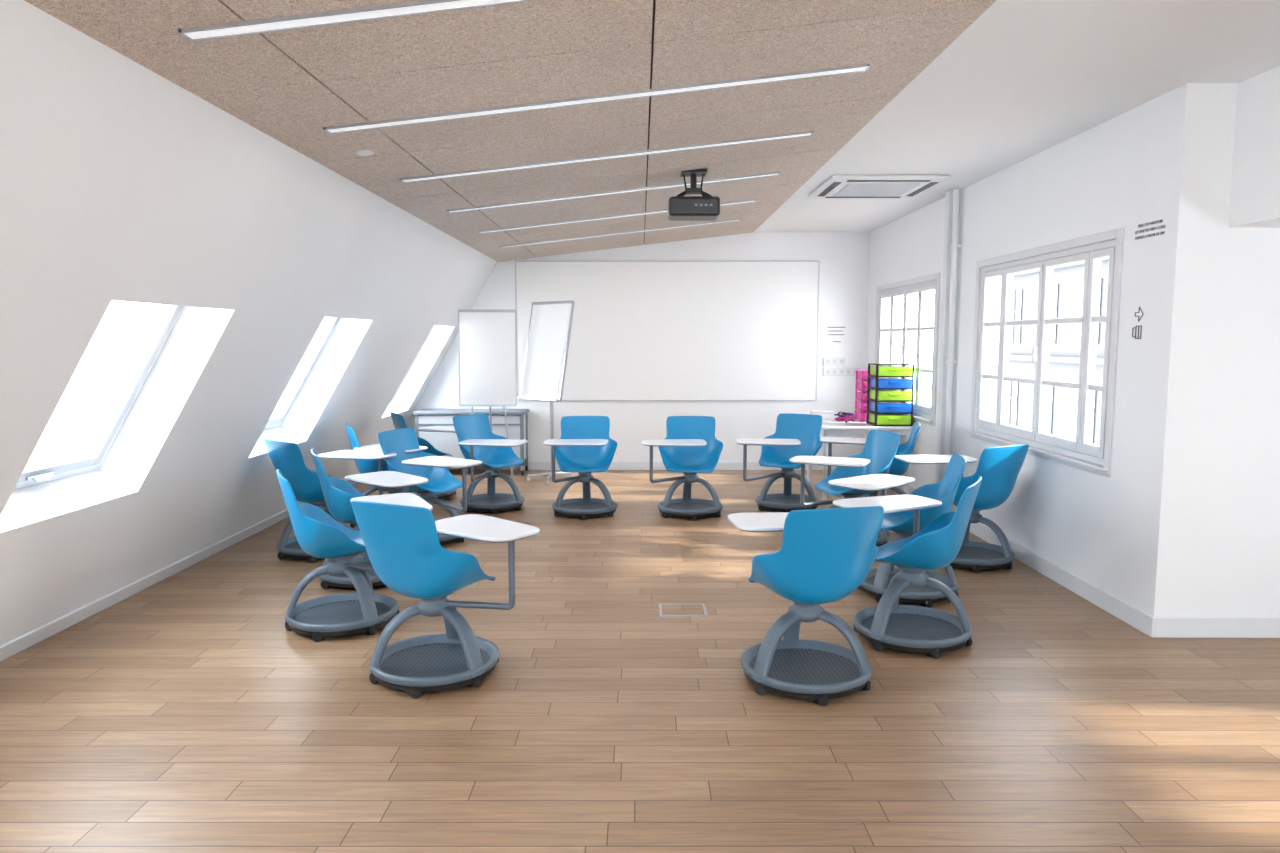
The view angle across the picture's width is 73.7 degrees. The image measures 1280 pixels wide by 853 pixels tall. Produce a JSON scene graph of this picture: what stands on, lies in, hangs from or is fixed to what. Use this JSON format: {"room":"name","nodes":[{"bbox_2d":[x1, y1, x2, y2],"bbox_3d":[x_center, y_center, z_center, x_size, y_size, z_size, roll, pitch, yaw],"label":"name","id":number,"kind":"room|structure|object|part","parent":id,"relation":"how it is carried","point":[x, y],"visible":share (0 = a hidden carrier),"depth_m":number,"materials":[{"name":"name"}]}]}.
{"room":"classroom","nodes":[
{"label":"classroom","id":0,"kind":"room"},
{"bbox_2d":[0,0,496,645],"bbox_3d":[-2.593,-0.148,3.754,2.025,3.173,13.500,0,6,0],"label":"wall","id":1,"kind":"structure","parent":0,"point":[119,181],"depth_m":4.38,"materials":[{"name":"paint"}]},
{"bbox_2d":[14,306,184,489],"bbox_3d":[-2.725,-0.225,4.108,0.656,1.037,1.080,0,6,0],"label":"frame","id":2,"kind":"object","parent":1,"relation":"attached to","point":[23,484],"visible":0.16,"depth_m":4.60,"materials":[{"name":"paint"}]},
{"bbox_2d":[18,304,181,482],"bbox_3d":[-2.710,-0.193,4.111,0.597,0.988,0.974,0,6,0],"label":"window","id":3,"kind":"structure","parent":1,"relation":"in","point":[156,333],"depth_m":4.53,"materials":[{"name":"glass"}]},
{"bbox_3d":[-2.918,0.278,4.022,0.049,0.069,0.451,0,6,3],"label":"handle","id":4,"kind":"part","parent":3,"relation":"part of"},
{"bbox_2d":[0,481,355,660],"bbox_3d":[-3.185,1.170,3.887,0.068,0.104,13.500,0,6,0],"label":"baseboard","id":5,"kind":"structure","parent":1,"relation":"attached to","point":[12,647],"depth_m":5.26,"materials":[{"name":"paint"}]},
{"bbox_2d":[264,318,339,429],"bbox_3d":[-2.725,-0.466,6.496,0.656,1.037,1.060,0,6,0],"label":"frame","id":6,"kind":"object","parent":1,"relation":"attached to","point":[277,424],"visible":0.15,"depth_m":6.98,"materials":[{"name":"paint"}]},
{"bbox_2d":[266,317,338,425],"bbox_3d":[-2.710,-0.457,6.497,0.597,0.942,0.954,0,6,0],"label":"window","id":7,"kind":"structure","parent":1,"relation":"in","point":[278,416],"depth_m":6.92,"materials":[{"name":"glass"}]},
{"bbox_2d":[24,0,995,261],"bbox_3d":[-0.293,-1.609,3.607,3.326,0.598,13.900,0,6,0],"label":"ceiling","id":8,"kind":"structure","parent":0,"point":[291,85],"depth_m":3.74,"materials":[{"name":"beige wood"}]},
{"bbox_2d":[178,0,535,40],"bbox_3d":[-0.204,-1.397,2.724,2.515,0.296,0.076,0,6,0],"label":"ceiling light","id":9,"kind":"object","parent":8,"relation":"attached to","point":[420,6],"visible":1,"depth_m":2.73,"materials":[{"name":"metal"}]},
{"bbox_2d":[356,150,373,155],"bbox_3d":[-1.442,-1.434,4.479,0.093,0.020,0.093,1,6,7],"label":"smoke detector","id":10,"kind":"object","parent":8,"relation":"attached to","point":[362,152],"visible":1,"depth_m":4.45,"materials":[{"name":"paint"}]},
{"bbox_2d":[478,209,667,233],"bbox_3d":[-0.605,-1.852,7.733,1.706,0.212,0.076,0,6,0],"label":"ceiling light","id":11,"kind":"object","parent":8,"relation":"attached to","point":[600,218],"depth_m":7.70,"materials":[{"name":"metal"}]},
{"bbox_2d":[324,64,869,133],"bbox_3d":[-0.204,-1.522,3.967,2.515,0.296,0.076,0,6,0],"label":"ceiling light","id":12,"kind":"object","parent":8,"relation":"attached to","point":[863,67],"visible":1,"depth_m":3.96,"materials":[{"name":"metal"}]},
{"bbox_2d":[400,131,813,182],"bbox_3d":[-0.204,-1.649,5.221,2.515,0.296,0.076,0,6,0],"label":"ceiling light","id":13,"kind":"object","parent":8,"relation":"attached to","point":[807,133],"visible":1,"depth_m":5.20,"materials":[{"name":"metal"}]},
{"bbox_2d":[447,172,779,212],"bbox_3d":[-0.204,-1.775,6.474,2.515,0.296,0.076,0,6,0],"label":"ceiling light","id":14,"kind":"object","parent":8,"relation":"attached to","point":[772,173],"visible":1,"depth_m":6.45,"materials":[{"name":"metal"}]},
{"bbox_2d":[500,219,740,247],"bbox_3d":[-0.204,-2.024,8.942,2.515,0.296,0.076,0,6,0],"label":"ceiling light","id":15,"kind":"object","parent":8,"relation":"attached to","point":[732,220],"visible":1,"depth_m":8.91,"materials":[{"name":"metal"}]},
{"bbox_2d":[668,169,719,220],"bbox_3d":[0.380,-1.648,6.078,0.360,0.329,0.314,0,6,0],"label":"ceiling projector","id":16,"kind":"object","parent":8,"relation":"attached to","point":[706,207],"depth_m":5.94,"materials":[{"name":"black plastic"}]},
{"bbox_2d":[720,199,756,205],"bbox_3d":[0.886,-2.019,7.716,0.324,0.053,0.076,0,6,0],"label":"ceiling light","id":17,"kind":"object","parent":8,"relation":"attached to","point":[746,201],"depth_m":7.68,"materials":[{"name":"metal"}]},
{"bbox_2d":[406,232,869,461],"bbox_3d":[-0.235,-1.014,10.552,6.530,3.100,0.200,0,6,0],"label":"wall","id":18,"kind":"structure","parent":0,"point":[843,257],"depth_m":10.47,"materials":[{"name":"paint"}]},
{"bbox_2d":[447,462,835,469],"bbox_3d":[-0.210,0.489,10.596,5.980,0.100,0.014,0,6,0],"label":"baseboard","id":19,"kind":"structure","parent":18,"relation":"attached to","point":[531,465],"depth_m":10.59,"materials":[{"name":"paint"}]},
{"bbox_2d":[515,261,819,400],"bbox_3d":[0.330,-1.162,10.421,3.690,1.700,0.027,0,6,0],"label":"whiteboard","id":20,"kind":"object","parent":18,"relation":"attached to","point":[641,330],"visible":0.96,"depth_m":10.41,"materials":[{"name":"plastic"}]},
{"bbox_2d":[826,359,843,362],"bbox_3d":[2.385,-0.801,10.441,0.209,0.037,0.005,0,6,0],"label":"outlets","id":21,"kind":"object","parent":18,"relation":"attached to","point":[827,361],"depth_m":10.44,"materials":[{"name":"white plastic"}]},
{"bbox_2d":[825,325,846,344],"bbox_3d":[2.400,-1.123,10.437,0.260,0.240,0.005,0,6,0],"label":"notice","id":22,"kind":"object","parent":18,"relation":"attached to","point":[835,334],"visible":1,"depth_m":10.44,"materials":[{"name":"paper"}]},
{"bbox_2d":[827,327,844,341],"bbox_3d":[2.400,-1.125,10.435,0.220,0.184,0.003,0,6,0],"label":"print","id":23,"kind":"object","parent":22,"relation":"attached to","point":[834,334],"depth_m":10.44},
{"bbox_2d":[823,358,859,375],"bbox_3d":[2.470,-0.734,10.464,0.440,0.220,0.029,0,6,0],"label":"trunking","id":24,"kind":"object","parent":18,"relation":"attached to","point":[830,369],"visible":0.9,"depth_m":10.45,"materials":[{"name":"paint"}]},
{"bbox_2d":[826,370,855,373],"bbox_3d":[2.462,-0.668,10.454,0.356,0.037,0.005,0,6,0],"label":"outlets","id":25,"kind":"object","parent":24,"relation":"attached to","point":[835,371],"depth_m":10.45,"materials":[{"name":"white plastic"}]},
{"bbox_2d":[0,470,1279,852],"bbox_3d":[0.550,1.275,3.898,8.900,0.120,13.900,0,6,0],"label":"floor","id":26,"kind":"structure","parent":0,"point":[184,714],"depth_m":3.61,"materials":[{"name":"brown wood"}]},
{"bbox_2d":[263,439,396,562],"bbox_3d":[-2.352,0.504,6.532,0.616,0.885,0.913,4,7,31],"label":"swivel chair","id":27,"kind":"object","parent":26,"relation":"on","point":[286,457],"visible":0.62,"depth_m":6.19,"materials":[{"name":"blue plastic"}]},
{"bbox_2d":[276,469,432,641],"bbox_3d":[-1.586,0.685,4.736,0.739,0.885,0.796,-3,7,-28],"label":"swivel chair","id":28,"kind":"object","parent":26,"relation":"on","point":[317,533],"visible":0.85,"depth_m":4.70,"materials":[{"name":"blue plastic"}]},
{"bbox_2d":[311,448,427,588],"bbox_3d":[-1.781,0.597,5.624,0.680,0.883,0.774,-3,6,-24],"label":"swivel chair","id":29,"kind":"object","parent":26,"relation":"on","point":[338,493],"visible":0.48,"depth_m":5.47,"materials":[{"name":"blue plastic"}]},
{"bbox_2d":[344,423,427,527],"bbox_3d":[-2.172,0.425,7.311,0.642,0.885,0.878,-3,6,-25],"label":"swivel chair","id":30,"kind":"object","parent":26,"relation":"on","point":[363,466],"visible":0.38,"depth_m":7.17,"materials":[{"name":"blue plastic"}]},
{"bbox_2d":[390,412,465,499],"bbox_3d":[-2.090,0.287,8.695,0.802,0.883,0.654,-3,7,-30],"label":"swivel chair","id":31,"kind":"object","parent":26,"relation":"on","point":[398,420],"visible":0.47,"depth_m":8.51,"materials":[{"name":"blue plastic"}]},
{"bbox_2d":[378,428,481,544],"bbox_3d":[-1.566,0.494,6.644,0.991,0.883,0.797,2,6,22],"label":"swivel chair","id":32,"kind":"object","parent":26,"relation":"on","point":[432,467],"visible":0.75,"depth_m":6.78,"materials":[{"name":"blue plastic"}]},
{"bbox_2d":[351,500,539,698],"bbox_3d":[-0.896,0.753,4.067,0.770,0.883,0.686,3,6,26],"label":"swivel chair","id":33,"kind":"object","parent":26,"relation":"on","point":[404,550],"visible":1,"depth_m":3.92,"materials":[{"name":"blue plastic"}]},
{"bbox_2d":[413,409,528,474],"bbox_3d":[-2.020,0.183,10.310,1.320,0.764,0.440,0,6,0],"label":"base cabinet","id":34,"kind":"object","parent":26,"relation":"on","point":[517,419],"visible":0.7,"depth_m":10.11,"materials":[{"name":"grey"}]},
{"bbox_2d":[458,309,516,480],"bbox_3d":[-1.721,-0.355,9.731,0.656,1.937,0.310,0,6,-2],"label":"flip chart","id":35,"kind":"object","parent":26,"relation":"on","point":[487,339],"visible":0.97,"depth_m":9.61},
{"bbox_3d":[-1.718,-0.769,9.610,0.656,1.090,0.152,0,6,-2],"label":"board frame","id":36,"kind":"part","parent":35,"relation":"part of","materials":[{"name":"metal"}]},
{"bbox_2d":[453,414,527,513],"bbox_3d":[-1.391,0.366,7.901,0.662,0.885,1.172,-1,6,-12],"label":"swivel chair","id":37,"kind":"object","parent":26,"relation":"on","point":[476,440],"visible":0.94,"depth_m":8.15,"materials":[{"name":"blue plastic"}]},
{"bbox_2d":[517,300,574,484],"bbox_3d":[-0.983,-0.390,9.671,0.676,2.035,0.533,5,8,42],"label":"flip chart","id":38,"kind":"object","parent":26,"relation":"on","point":[545,362],"visible":0.86,"depth_m":9.54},
{"bbox_3d":[-1.061,-0.843,9.538,0.676,1.107,0.288,5,8,42],"label":"board frame","id":39,"kind":"part","parent":38,"relation":"part of","materials":[{"name":"metal"}]},
{"bbox_2d":[543,416,617,519],"bbox_3d":[-0.535,0.377,7.799,0.658,0.883,0.778,0,6,-2],"label":"swivel chair","id":40,"kind":"object","parent":26,"relation":"on","point":[585,446],"visible":1,"depth_m":8.02,"materials":[{"name":"blue plastic"}]},
{"bbox_2d":[642,416,722,520],"bbox_3d":[0.412,0.379,7.769,0.629,0.885,0.905,3,6,26],"label":"swivel chair","id":41,"kind":"object","parent":26,"relation":"on","point":[690,447],"visible":1,"depth_m":7.98,"materials":[{"name":"blue plastic"}]},
{"bbox_2d":[659,604,707,615],"bbox_3d":[0.255,1.093,5.085,0.280,0.005,0.230,0,6,0],"label":"floor hatch","id":42,"kind":"object","parent":26,"relation":"on","point":[668,609],"visible":1,"depth_m":5.07,"materials":[{"name":"wood"}]},
{"bbox_2d":[736,413,822,511],"bbox_3d":[1.298,0.365,7.914,0.643,0.883,1.103,4,7,32],"label":"swivel chair","id":43,"kind":"object","parent":26,"relation":"on","point":[795,434],"visible":0.92,"depth_m":8.22,"materials":[{"name":"blue plastic"}]},
{"bbox_2d":[728,506,883,705],"bbox_3d":[0.768,0.751,4.094,0.627,0.883,0.821,-1,6,-14],"label":"swivel chair","id":44,"kind":"object","parent":26,"relation":"on","point":[824,555],"visible":1,"depth_m":3.80,"materials":[{"name":"blue plastic"}]},
{"bbox_2d":[789,429,900,546],"bbox_3d":[1.591,0.495,6.614,0.943,0.885,0.644,-6,8,-44],"label":"swivel chair","id":45,"kind":"object","parent":26,"relation":"on","point":[878,453],"visible":0.66,"depth_m":6.65,"materials":[{"name":"blue plastic"}]},
{"bbox_2d":[807,420,912,499],"bbox_3d":[2.270,0.330,8.958,0.940,0.745,0.900,0,6,0],"label":"side table","id":46,"kind":"object","parent":26,"relation":"on","point":[855,427],"visible":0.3,"depth_m":8.53,"materials":[{"name":"laminate"}]},
{"bbox_2d":[810,410,835,420],"bbox_3d":[1.950,-0.114,9.135,0.260,0.103,0.180,0,6,0],"label":"sheets","id":47,"kind":"object","parent":46,"relation":"on","point":[827,415],"visible":0.66,"depth_m":9.05,"materials":[{"name":"paper"}]},
{"bbox_2d":[834,411,856,422],"bbox_3d":[2.120,-0.095,8.799,0.239,0.108,0.176,0,6,0],"label":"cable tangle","id":48,"kind":"object","parent":46,"relation":"on","point":[844,416],"visible":1,"depth_m":8.79,"materials":[{"name":"purple plastic"}]},
{"bbox_2d":[855,370,874,421],"bbox_3d":[2.420,-0.330,9.098,0.180,0.540,0.290,0,6,0],"label":"tower","id":49,"kind":"object","parent":46,"relation":"on","point":[861,412],"visible":0.54,"depth_m":9.01,"materials":[{"name":"pink plastic"}]},
{"bbox_3d":[2.420,-0.219,9.101,0.136,0.076,0.275,0,6,0],"label":"drawer","id":50,"kind":"part","parent":49,"relation":"part of","materials":[{"name":"pink plastic"}]},
{"bbox_3d":[2.420,-0.114,9.112,0.136,0.076,0.275,0,6,0],"label":"drawer","id":51,"kind":"part","parent":49,"relation":"part of","materials":[{"name":"pink plastic"}]},
{"bbox_3d":[2.420,-0.324,9.091,0.136,0.076,0.275,0,6,0],"label":"drawer","id":52,"kind":"part","parent":49,"relation":"part of","materials":[{"name":"pink plastic"}]},
{"bbox_3d":[2.420,-0.429,9.080,0.136,0.076,0.275,0,6,0],"label":"drawer","id":53,"kind":"part","parent":49,"relation":"part of","materials":[{"name":"pink plastic"}]},
{"bbox_3d":[2.420,-0.534,9.070,0.136,0.076,0.275,0,6,0],"label":"drawer","id":54,"kind":"part","parent":49,"relation":"part of","materials":[{"name":"pink plastic"}]},
{"bbox_2d":[866,363,914,425],"bbox_3d":[2.540,-0.325,8.656,0.380,0.620,0.350,0,6,0],"label":"tower","id":55,"kind":"object","parent":46,"relation":"on","point":[888,405],"visible":1,"depth_m":8.52,"materials":[{"name":"multicoloured plastic"}]},
{"bbox_3d":[2.540,-0.199,8.661,0.336,0.092,0.335,0,6,0],"label":"drawer","id":56,"kind":"part","parent":55,"relation":"part of","materials":[{"name":"blue plastic"}]},
{"bbox_3d":[2.540,-0.078,8.674,0.336,0.092,0.335,0,6,0],"label":"drawer","id":57,"kind":"part","parent":55,"relation":"part of","materials":[{"name":"green plastic"}]},
{"bbox_3d":[2.540,-0.441,8.637,0.336,0.092,0.335,0,6,0],"label":"drawer","id":58,"kind":"part","parent":55,"relation":"part of","materials":[{"name":"blue plastic"}]},
{"bbox_3d":[2.540,-0.320,8.649,0.336,0.092,0.335,0,6,0],"label":"drawer","id":59,"kind":"part","parent":55,"relation":"part of","materials":[{"name":"green plastic"}]},
{"bbox_3d":[2.540,-0.562,8.625,0.336,0.092,0.335,0,6,0],"label":"drawer","id":60,"kind":"part","parent":55,"relation":"part of","materials":[{"name":"green plastic"}]},
{"bbox_2d":[820,422,920,497],"bbox_3d":[2.014,0.401,7.547,0.869,0.885,0.657,2,6,15],"label":"swivel chair","id":61,"kind":"object","parent":26,"relation":"on","point":[898,467],"visible":0.36,"depth_m":7.53,"materials":[{"name":"blue plastic"}]},
{"bbox_2d":[828,453,965,607],"bbox_3d":[1.645,0.617,5.408,0.812,0.885,0.625,4,7,32],"label":"swivel chair","id":62,"kind":"object","parent":26,"relation":"on","point":[901,525],"visible":0.58,"depth_m":5.32,"materials":[{"name":"blue plastic"}]},
{"bbox_2d":[833,476,981,658],"bbox_3d":[1.479,0.701,4.574,0.657,0.885,0.750,-2,6,-21],"label":"swivel chair","id":63,"kind":"object","parent":26,"relation":"on","point":[891,625],"visible":0.92,"depth_m":4.47,"materials":[{"name":"blue plastic"}]},
{"bbox_2d":[894,444,1028,572],"bbox_3d":[2.330,0.528,6.287,0.622,0.885,0.970,-2,6,-19],"label":"swivel chair","id":64,"kind":"object","parent":26,"relation":"on","point":[999,468],"visible":0.65,"depth_m":5.92,"materials":[{"name":"blue plastic"}]},
{"bbox_2d":[754,0,1279,231],"bbox_3d":[3.335,-1.779,3.590,3.930,0.220,13.900,0,6,0],"label":"ceiling","id":65,"kind":"structure","parent":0,"point":[1025,78],"depth_m":4.32,"materials":[{"name":"white paint"}]},
{"bbox_2d":[809,175,950,197],"bbox_3d":[1.980,-2.008,7.185,0.940,0.045,0.940,0,6,0],"label":"air conditioner","id":66,"kind":"object","parent":65,"relation":"in","point":[836,186],"depth_m":6.99,"materials":[{"name":"white plastic"}]},
{"bbox_2d":[1228,66,1279,227],"bbox_3d":[3.190,-1.010,0.647,0.300,0.720,7.490,0,6,0],"label":"ceiling beam","id":67,"kind":"structure","parent":65,"relation":"attached to","point":[1255,183],"depth_m":4.21,"materials":[{"name":"white paint"}]},
{"bbox_2d":[864,83,1235,616],"bbox_3d":[2.905,-0.703,7.462,0.250,3.100,6.010,0,6,0],"label":"wall","id":68,"kind":"structure","parent":0,"point":[1137,533],"depth_m":4.85,"materials":[{"name":"paint"}]},
{"bbox_2d":[899,292,904,365],"bbox_3d":[2.760,-0.818,9.003,0.040,1.180,0.022,0,6,0],"label":"rod","id":69,"kind":"object","parent":68,"relation":"attached to","point":[901,349],"visible":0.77,"depth_m":8.99,"materials":[{"name":"paint"}]},
{"bbox_2d":[878,284,935,414],"bbox_3d":[2.805,-0.817,8.998,0.050,1.232,1.882,0,6,0],"label":"casement leaves","id":70,"kind":"object","parent":68,"relation":"attached to","point":[918,405],"visible":0.63,"depth_m":8.77,"materials":[{"name":"paint"}]},
{"bbox_2d":[875,273,939,425],"bbox_3d":[2.800,-0.817,8.998,0.140,1.430,2.080,0,6,0],"label":"frame","id":71,"kind":"object","parent":68,"relation":"attached to","point":[932,277],"visible":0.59,"depth_m":8.43,"materials":[{"name":"paint"}]},
{"bbox_2d":[936,191,952,482],"bbox_3d":[2.728,-0.670,7.611,0.075,2.785,0.080,0,6,0],"label":"pipe","id":72,"kind":"object","parent":68,"relation":"attached to","point":[949,195],"visible":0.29,"depth_m":7.56,"materials":[{"name":"metal"}]},
{"bbox_2d":[942,188,960,475],"bbox_3d":[2.737,-0.606,7.497,0.085,2.900,0.056,0,6,0],"label":"pipe","id":73,"kind":"object","parent":68,"relation":"attached to","point":[954,246],"visible":0.71,"depth_m":7.45,"materials":[{"name":"metal"}]},
{"bbox_2d":[898,485,1154,637],"bbox_3d":[2.773,0.786,7.605,0.014,0.110,6.024,0,6,0],"label":"baseboard","id":74,"kind":"structure","parent":68,"relation":"attached to","point":[1138,619],"depth_m":5.41,"materials":[{"name":"paint"}]},
{"bbox_2d":[1032,265,1042,437],"bbox_3d":[2.760,-0.520,5.948,0.040,1.200,0.022,0,6,0],"label":"rod","id":75,"kind":"object","parent":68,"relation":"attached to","point":[1035,355],"visible":1,"depth_m":5.94,"materials":[{"name":"paint"}]},
{"bbox_2d":[966,228,1123,476],"bbox_3d":[2.800,-0.527,6.022,0.140,1.450,2.120,0,6,0],"label":"frame","id":76,"kind":"object","parent":68,"relation":"attached to","point":[1118,234],"visible":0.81,"depth_m":5.61,"materials":[{"name":"paint"}]},
{"bbox_2d":[977,247,1114,457],"bbox_3d":[2.805,-0.527,6.022,0.050,1.252,1.922,0,6,0],"label":"casement leaves","id":77,"kind":"object","parent":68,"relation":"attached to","point":[1090,318],"visible":0.97,"depth_m":5.86,"materials":[{"name":"paint"}]},
{"bbox_2d":[1132,307,1142,338],"bbox_3d":[2.778,-0.578,4.762,0.006,0.179,0.094,0,6,0],"label":"sign","id":78,"kind":"object","parent":68,"relation":"attached to","point":[1139,307],"visible":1,"depth_m":4.75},
{"bbox_2d":[1135,219,1165,239],"bbox_3d":[2.779,-1.073,4.650,0.002,0.080,0.279,0,6,0],"label":"sign","id":79,"kind":"object","parent":68,"relation":"attached to","point":[1161,220],"visible":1,"depth_m":4.64,"materials":[{"name":"grey"}]},
{"bbox_2d":[1200,83,1279,616],"bbox_3d":[3.990,-0.413,4.597,1.920,3.100,0.250,0,6,0],"label":"wall","id":80,"kind":"structure","parent":0,"point":[1241,568],"depth_m":4.52,"materials":[{"name":"paint"}]},
{"bbox_2d":[1154,617,1279,637],"bbox_3d":[3.740,1.087,4.615,1.920,0.110,0.014,0,6,0],"label":"baseboard","id":81,"kind":"structure","parent":80,"relation":"attached to","point":[1165,627],"depth_m":4.61,"materials":[{"name":"paint"}]},
{"label":"outside","id":82,"kind":"structure","parent":0,"visible":0},
{"bbox_2d":[1009,257,1109,444],"bbox_3d":[15.425,3.675,18.965,4.150,16.080,31.000,0,6,0],"label":"facade","id":83,"kind":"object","parent":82,"point":[1064,356],"visible":0.02,"depth_m":27.33,"materials":[{"name":"stone"}]},
{"bbox_2d":[1007,278,1102,443],"bbox_3d":[13.480,0.387,18.080,0.040,8.000,27.100,0,6,0],"label":"windows","id":84,"kind":"structure","parent":83,"relation":"in","point":[1055,288],"depth_m":27.98,"materials":[{"name":"glass"}]},
{"bbox_2d":[1008,290,1099,424],"bbox_3d":[13.440,0.387,18.080,0.040,8.000,27.100,0,6,0],"label":"bars","id":85,"kind":"object","parent":84,"relation":"attached to","point":[1080,306],"depth_m":30.73,"materials":[{"name":"white metal"}]}
]}

